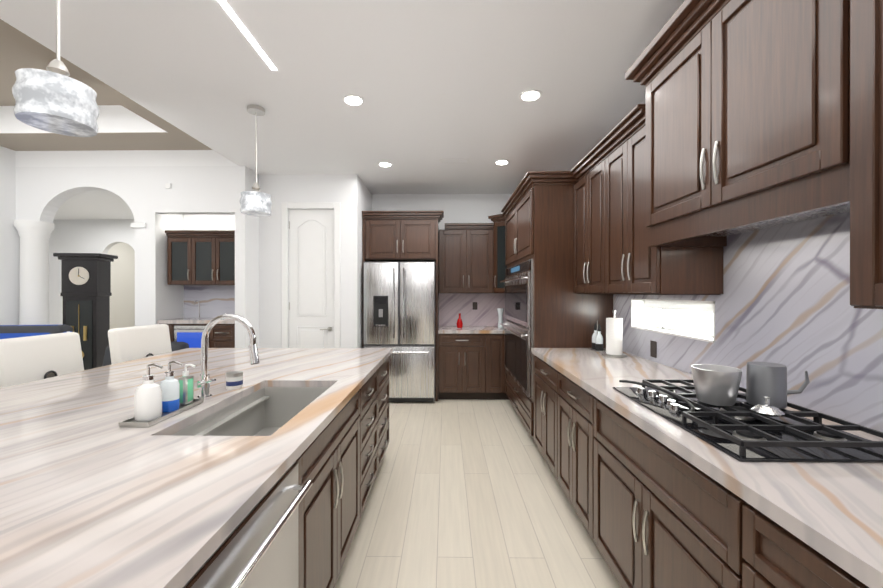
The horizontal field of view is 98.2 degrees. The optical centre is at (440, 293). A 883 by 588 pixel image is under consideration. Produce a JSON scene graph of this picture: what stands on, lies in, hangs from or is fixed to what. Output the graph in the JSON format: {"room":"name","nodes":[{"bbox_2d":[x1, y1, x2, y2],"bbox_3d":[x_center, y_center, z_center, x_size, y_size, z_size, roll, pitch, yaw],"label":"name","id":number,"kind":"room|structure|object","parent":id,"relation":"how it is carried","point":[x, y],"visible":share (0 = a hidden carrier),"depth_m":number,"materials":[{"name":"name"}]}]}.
{"room":"kitchen","nodes":[
{"label":"kitchen","id":0,"kind":"room"},
{"bbox_2d":[0,146,15,324],"bbox_3d":[-5.012,-0.321,0.933,0.120,3.450,6.970,0,0,1],"label":"wall","id":1,"kind":"structure","parent":0,"point":[7,240],"depth_m":4.33,"materials":[{"name":"white paint"}]},
{"bbox_2d":[49,219,134,328],"bbox_3d":[-5.737,-0.037,7.620,5.200,2.860,0.120,0,0,1],"label":"wall","id":2,"kind":"structure","parent":0,"point":[116,237],"depth_m":7.55,"materials":[{"name":"white paint"}]},
{"bbox_2d":[0,19,211,150],"bbox_3d":[-3.712,-1.843,0.912,2.720,0.406,6.970,0,0,1],"label":"ceiling","id":3,"kind":"structure","parent":0,"point":[124,122],"depth_m":3.92,"materials":[{"name":"white paint"}]},
{"bbox_2d":[15,166,258,347],"bbox_3d":[-5.303,-0.033,4.696,6.150,2.860,0.595,0,0,1],"label":"wall","id":4,"kind":"structure","parent":0,"point":[159,200],"depth_m":4.40,"materials":[{"name":"white paint"}]},
{"bbox_2d":[165,230,234,284],"bbox_3d":[-2.795,-0.422,4.667,0.873,0.640,0.370,0,0,1],"label":"upper cabinet","id":5,"kind":"object","parent":4,"relation":"attached to","point":[200,257],"visible":0.88,"depth_m":4.52,"materials":[{"name":"brown wood"}]},
{"bbox_2d":[184,285,234,317],"bbox_3d":[-2.806,0.102,4.855,0.906,0.410,0.004,0,0,1],"label":"wall","id":6,"kind":"structure","parent":4,"relation":"attached to","point":[216,300],"depth_m":4.86,"materials":[{"name":"stone"}]},
{"bbox_2d":[259,174,361,347],"bbox_3d":[-1.622,-0.033,4.736,1.210,2.860,0.130,0,0,1],"label":"wall","id":7,"kind":"structure","parent":0,"point":[310,261],"depth_m":4.71,"materials":[{"name":"white paint"}]},
{"bbox_2d":[0,0,684,219],"bbox_3d":[-3.319,-1.556,3.572,10.150,0.190,12.300,0,0,1],"label":"ceiling","id":8,"kind":"structure","parent":0,"point":[432,83],"depth_m":2.61,"materials":[{"name":"white paint"}]},
{"bbox_2d":[12,0,99,136],"bbox_3d":[-1.425,-1.042,1.426,0.232,0.829,0.232,0,0,1],"label":"pendant light","id":9,"kind":"object","parent":8,"relation":"hanging from","point":[55,98],"visible":1,"depth_m":1.37,"materials":[{"name":"white glass"}]},
{"bbox_2d":[218,0,276,69],"bbox_3d":[-1.106,-1.453,0.641,0.030,0.003,3.700,0,0,1],"label":"led strip","id":10,"kind":"object","parent":8,"relation":"attached to","point":[229,11],"visible":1,"depth_m":2.13,"materials":[{"name":"white"}]},
{"bbox_2d":[240,105,271,215],"bbox_3d":[-1.452,-1.044,3.017,0.232,0.829,0.232,0,0,1],"label":"pendant light","id":11,"kind":"object","parent":8,"relation":"hanging from","point":[255,201],"visible":1,"depth_m":2.96,"materials":[{"name":"white glass"}]},
{"bbox_2d":[342,94,364,105],"bbox_3d":[-0.654,-1.455,2.885,0.170,0.008,0.170,0,0,1],"label":"recessed light","id":12,"kind":"object","parent":8,"relation":"in","point":[352,100],"visible":1,"depth_m":2.87,"materials":[{"name":"white"}]},
{"bbox_2d":[377,162,392,166],"bbox_3d":[-0.623,-1.457,4.324,0.170,0.008,0.170,0,0,1],"label":"recessed light","id":13,"kind":"object","parent":8,"relation":"in","point":[385,164],"visible":1,"depth_m":4.31,"materials":[{"name":"white plastic"}]},
{"bbox_2d":[494,160,509,164],"bbox_3d":[0.686,-1.457,4.256,0.170,0.008,0.170,0,0,1],"label":"recessed light","id":14,"kind":"object","parent":8,"relation":"in","point":[501,162],"visible":1,"depth_m":4.24,"materials":[{"name":"white"}]},
{"bbox_2d":[519,89,542,101],"bbox_3d":[0.665,-1.454,2.816,0.170,0.008,0.170,0,0,1],"label":"recessed light","id":15,"kind":"object","parent":8,"relation":"in","point":[530,95],"visible":1,"depth_m":2.80,"materials":[{"name":"white"}]},
{"bbox_2d":[359,177,371,325],"bbox_3d":[-1.060,-0.033,5.228,0.100,2.860,0.830,0,0,1],"label":"wall","id":16,"kind":"structure","parent":0,"point":[365,196],"depth_m":4.93,"materials":[{"name":"white paint"}]},
{"bbox_2d":[372,194,511,325],"bbox_3d":[0.341,-0.034,5.688,2.890,2.860,0.170,0,0,1],"label":"wall","id":17,"kind":"structure","parent":0,"point":[468,208],"depth_m":5.58,"materials":[{"name":"white paint"}]},
{"bbox_2d":[439,214,506,292],"bbox_3d":[0.754,-0.536,5.277,1.546,1.065,0.632,0,0,1],"label":"upper cabinet","id":18,"kind":"object","parent":17,"relation":"attached to","point":[471,257],"visible":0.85,"depth_m":5.27,"materials":[{"name":"brown wood"}]},
{"bbox_2d":[473,302,476,309],"bbox_3d":[0.510,0.181,5.598,0.070,0.110,0.006,0,0,1],"label":"electrical outlet","id":19,"kind":"object","parent":17,"relation":"attached to","point":[474,305],"visible":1,"depth_m":5.59,"materials":[{"name":"grey plastic"}]},
{"bbox_2d":[334,393,620,587],"bbox_3d":[-3.319,1.424,3.577,10.150,0.050,12.300,0,0,1],"label":"floor","id":20,"kind":"structure","parent":0,"point":[467,493],"depth_m":2.43,"materials":[{"name":"beige wood"}]},
{"bbox_2d":[13,220,53,324],"bbox_3d":[-4.761,0.280,4.491,0.330,2.235,0.330,0,0,1],"label":"column","id":21,"kind":"structure","parent":20,"relation":"on","point":[34,235],"depth_m":4.40,"materials":[{"name":"white paint"}]},
{"bbox_2d":[0,325,72,338],"bbox_3d":[-4.324,0.869,3.654,0.850,1.060,1.089,0,0,-9],"label":"recliner","id":22,"kind":"object","parent":20,"relation":"on","point":[11,331],"visible":0.19,"depth_m":3.98,"materials":[{"name":"blue fabric"}]},
{"bbox_2d":[0,332,83,387],"bbox_3d":[-2.272,0.832,2.371,0.538,1.142,0.500,0,0,1],"label":"stool","id":23,"kind":"object","parent":20,"relation":"on","point":[29,359],"visible":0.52,"depth_m":2.33,"materials":[{"name":"white leather"}]},
{"bbox_2d":[53,253,117,369],"bbox_3d":[-4.988,0.421,5.400,0.580,1.950,0.360,0,0,-7],"label":"grandfather clock","id":24,"kind":"object","parent":20,"relation":"on","point":[86,293],"visible":0.75,"depth_m":5.28,"materials":[{"name":"black wood"}]},
{"bbox_2d":[108,324,171,363],"bbox_3d":[-2.172,0.831,3.033,0.537,1.142,0.500,0,0,7],"label":"stool","id":25,"kind":"object","parent":20,"relation":"on","point":[131,343],"visible":0.25,"depth_m":2.98,"materials":[{"name":"white leather"}]},
{"bbox_2d":[102,342,188,365],"bbox_3d":[-3.211,0.969,3.788,0.900,0.860,1.085,0,0,1],"label":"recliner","id":26,"kind":"object","parent":20,"relation":"on","point":[175,346],"visible":0.04,"depth_m":4.09,"materials":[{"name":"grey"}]},
{"bbox_2d":[158,300,234,347],"bbox_3d":[-2.809,0.739,4.617,0.906,1.318,0.475,0,0,1],"label":"bar","id":27,"kind":"object","parent":20,"relation":"on","point":[189,331],"visible":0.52,"depth_m":4.42,"materials":[{"name":"brown wood"}]},
{"bbox_2d":[180,352,391,587],"bbox_3d":[-1.106,0.961,1.380,1.400,0.884,3.870,0,0,1],"label":"kitchen island","id":28,"kind":"object","parent":20,"relation":"on","point":[300,533],"depth_m":1.42,"materials":[{"name":"brown wood"}]},
{"bbox_2d":[0,348,327,507],"bbox_3d":[-1.616,0.501,1.386,1.260,0.036,3.970,0,0,1],"label":"island countertop","id":29,"kind":"structure","parent":28,"relation":"on","point":[52,427],"depth_m":1.61,"materials":[{"name":"white stone"}]},
{"bbox_2d":[119,361,203,426],"bbox_3d":[-1.103,0.373,1.536,0.110,0.218,0.315,0,0,1],"label":"soap tray","id":30,"kind":"object","parent":29,"relation":"on","point":[169,396],"visible":1,"depth_m":1.47,"materials":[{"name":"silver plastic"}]},
{"bbox_2d":[195,314,258,399],"bbox_3d":[-0.978,0.287,1.746,0.264,0.388,0.120,0,0,1],"label":"faucet","id":31,"kind":"object","parent":29,"relation":"on","point":[203,384],"visible":1,"depth_m":1.75,"materials":[{"name":"silver metal"}]},
{"bbox_2d":[226,371,242,389],"bbox_3d":[-1.047,0.441,1.948,0.078,0.080,0.078,0,0,1],"label":"candle jar","id":32,"kind":"object","parent":29,"relation":"on","point":[234,380],"visible":0.98,"depth_m":1.92,"materials":[{"name":"white"}]},
{"bbox_2d":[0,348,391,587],"bbox_3d":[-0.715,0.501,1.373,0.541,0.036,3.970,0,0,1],"label":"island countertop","id":33,"kind":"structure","parent":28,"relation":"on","point":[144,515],"depth_m":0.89,"materials":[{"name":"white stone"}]},
{"bbox_2d":[164,384,331,435],"bbox_3d":[-0.776,0.630,1.710,0.434,0.248,0.844,0,0,1],"label":"sink","id":34,"kind":"object","parent":33,"relation":"in","point":[259,412],"depth_m":2.01,"materials":[{"name":"silver metal"}]},
{"bbox_2d":[363,262,435,401],"bbox_3d":[-0.516,0.487,5.179,0.910,1.780,0.814,0,0,1],"label":"fridge","id":35,"kind":"object","parent":20,"relation":"on","point":[399,308],"visible":0.85,"depth_m":4.83,"materials":[{"name":"grey metal"}]},
{"bbox_2d":[362,211,443,400],"bbox_3d":[-0.477,0.167,5.270,1.053,2.460,0.720,0,0,1],"label":"surround","id":36,"kind":"object","parent":20,"relation":"on","point":[400,236],"visible":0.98,"depth_m":4.96,"materials":[{"name":"brown wood"}]},
{"bbox_2d":[438,334,489,399],"bbox_3d":[0.317,0.956,5.278,0.672,0.880,0.648,0,0,1],"label":"base cabinet","id":37,"kind":"object","parent":20,"relation":"on","point":[470,362],"depth_m":4.96,"materials":[{"name":"brown wood"}]},
{"bbox_2d":[438,326,504,333],"bbox_3d":[0.753,0.496,5.267,1.546,0.040,0.655,0,0,1],"label":"countertop","id":38,"kind":"structure","parent":37,"relation":"on","point":[442,329],"depth_m":4.95,"materials":[{"name":"white stone"}]},
{"bbox_2d":[456,313,462,327],"bbox_3d":[0.271,0.375,5.305,0.090,0.200,0.090,0,0,1],"label":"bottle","id":39,"kind":"object","parent":38,"relation":"on","point":[459,323],"visible":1,"depth_m":5.28,"materials":[{"name":"red glass"}]},
{"bbox_2d":[497,308,503,327],"bbox_3d":[0.830,0.341,5.267,0.100,0.270,0.100,0,0,1],"label":"glass vase","id":40,"kind":"object","parent":38,"relation":"on","point":[500,314],"visible":0.94,"depth_m":5.24,"materials":[{"name":"white glass"}]},
{"bbox_2d":[490,334,505,399],"bbox_3d":[0.689,0.956,5.272,0.325,0.880,0.648,0,0,1],"label":"base cabinet","id":41,"kind":"object","parent":20,"relation":"on","point":[497,381],"depth_m":4.95,"materials":[{"name":"brown wood"}]},
{"bbox_2d":[504,203,515,409],"bbox_3d":[1.192,0.208,4.537,0.726,2.380,0.770,0,0,1],"label":"tall cabinet","id":42,"kind":"object","parent":20,"relation":"on","point":[510,222],"depth_m":4.45,"materials":[{"name":"brown wood"}]},
{"bbox_2d":[531,352,550,468],"bbox_3d":[1.161,0.960,2.965,0.708,0.880,0.827,0,0,1],"label":"base cabinet","id":43,"kind":"object","parent":20,"relation":"on","point":[542,370],"depth_m":3.00,"materials":[{"name":"brown wood"}]},
{"bbox_2d":[516,179,612,437],"bbox_3d":[1.181,0.209,3.767,0.726,2.380,0.770,0,0,1],"label":"tall cabinet","id":44,"kind":"object","parent":20,"relation":"on","point":[546,306],"depth_m":3.38,"materials":[{"name":"brown wood"}]},
{"bbox_2d":[551,364,582,521],"bbox_3d":[1.151,0.961,2.296,0.708,0.880,0.762,0,0,1],"label":"base cabinet","id":45,"kind":"object","parent":20,"relation":"on","point":[566,393],"depth_m":2.40,"materials":[{"name":"brown wood"}]},
{"bbox_2d":[583,388,714,587],"bbox_3d":[1.140,0.963,1.515,0.708,0.880,1.054,0,0,1],"label":"base cabinet","id":46,"kind":"object","parent":20,"relation":"on","point":[657,500],"depth_m":1.49,"materials":[{"name":"brown wood"}]},
{"bbox_2d":[531,348,882,587],"bbox_3d":[1.135,0.503,1.420,0.718,0.040,3.916,0,0,1],"label":"countertop","id":47,"kind":"structure","parent":46,"relation":"on","point":[838,506],"depth_m":1.01,"materials":[{"name":"white stone"}]},
{"bbox_2d":[589,321,605,351],"bbox_3d":[1.332,0.354,3.239,0.080,0.250,0.160,0,0,1],"label":"oil bottles","id":48,"kind":"object","parent":47,"relation":"on","point":[597,341],"visible":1,"depth_m":3.19,"materials":[{"name":"clear glass"}]},
{"bbox_2d":[602,310,625,357],"bbox_3d":[1.337,0.304,2.939,0.170,0.350,0.170,0,0,1],"label":"paper towel","id":49,"kind":"object","parent":47,"relation":"on","point":[614,337],"visible":1,"depth_m":2.89,"materials":[{"name":"white paper"}]},
{"bbox_2d":[613,379,882,461],"bbox_3d":[1.131,0.457,1.512,0.532,0.050,0.840,0,0,1],"label":"cooktop","id":50,"kind":"object","parent":47,"relation":"in","point":[739,430],"visible":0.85,"depth_m":1.26,"materials":[{"name":"black metal"}]},
{"bbox_2d":[691,364,741,405],"bbox_3d":[1.097,0.364,1.522,0.166,0.135,0.166,0,0,1],"label":"pot","id":51,"kind":"object","parent":50,"relation":"on","point":[718,385],"visible":1,"depth_m":1.47,"materials":[{"name":"silver metal"}]},
{"bbox_2d":[751,396,784,415],"bbox_3d":[1.190,0.401,1.391,0.096,0.060,0.096,0,0,1],"label":"lid","id":52,"kind":"object","parent":50,"relation":"on","point":[766,408],"visible":1,"depth_m":1.37,"materials":[{"name":"silver metal"}]},
{"bbox_2d":[746,362,809,408],"bbox_3d":[1.295,0.352,1.480,0.186,0.158,0.120,0,0,1],"label":"kettle","id":53,"kind":"object","parent":50,"relation":"on","point":[769,379],"visible":0.96,"depth_m":1.44,"materials":[{"name":"grey metal"}]},
{"bbox_2d":[711,476,878,587],"bbox_3d":[1.128,0.964,0.674,0.708,0.880,0.757,0,0,1],"label":"base cabinet","id":54,"kind":"object","parent":20,"relation":"on","point":[751,547],"depth_m":0.93,"materials":[{"name":"brown wood"}]},
{"bbox_2d":[613,99,882,431],"bbox_3d":[1.577,-0.027,1.555,0.160,2.860,8.400,0,0,1],"label":"wall","id":55,"kind":"structure","parent":0,"point":[783,298],"depth_m":1.62,"materials":[{"name":"white stone"}]},
{"bbox_2d":[574,156,598,293],"bbox_3d":[1.341,-0.489,3.004,0.348,0.980,0.732,0,0,1],"label":"upper cabinet","id":56,"kind":"object","parent":55,"relation":"attached to","point":[586,191],"depth_m":3.04,"materials":[{"name":"brown wood"}]},
{"bbox_2d":[650,340,656,357],"bbox_3d":[1.511,0.393,2.709,0.006,0.115,0.075,0,0,1],"label":"electrical outlet","id":57,"kind":"object","parent":55,"relation":"attached to","point":[653,348],"visible":1,"depth_m":2.70,"materials":[{"name":"grey"}]},
{"bbox_2d":[599,116,722,294],"bbox_3d":[1.333,-0.488,2.396,0.348,0.980,0.732,0,0,1],"label":"upper cabinet","id":58,"kind":"object","parent":55,"relation":"attached to","point":[614,253],"depth_m":2.28,"materials":[{"name":"brown wood"}]},
{"bbox_2d":[644,301,712,336],"bbox_3d":[1.629,0.156,2.570,0.035,0.206,0.926,0,0,1],"label":"window","id":59,"kind":"structure","parent":55,"relation":"in","point":[691,318],"depth_m":2.58,"materials":[{"name":"white glass"}]},
{"bbox_2d":[625,0,849,246],"bbox_3d":[1.253,-0.732,1.517,0.482,0.970,1.188,0,0,1],"label":"upper cabinet","id":60,"kind":"object","parent":55,"relation":"attached to","point":[747,115],"visible":0.98,"depth_m":1.37,"materials":[{"name":"brown wood"}]},
{"bbox_2d":[850,0,882,308],"bbox_3d":[1.272,-0.468,0.637,0.418,1.015,0.735,0,0,1],"label":"upper cabinet","id":61,"kind":"object","parent":55,"relation":"attached to","point":[866,154],"visible":1,"depth_m":0.94,"materials":[{"name":"brown wood"}]}
]}

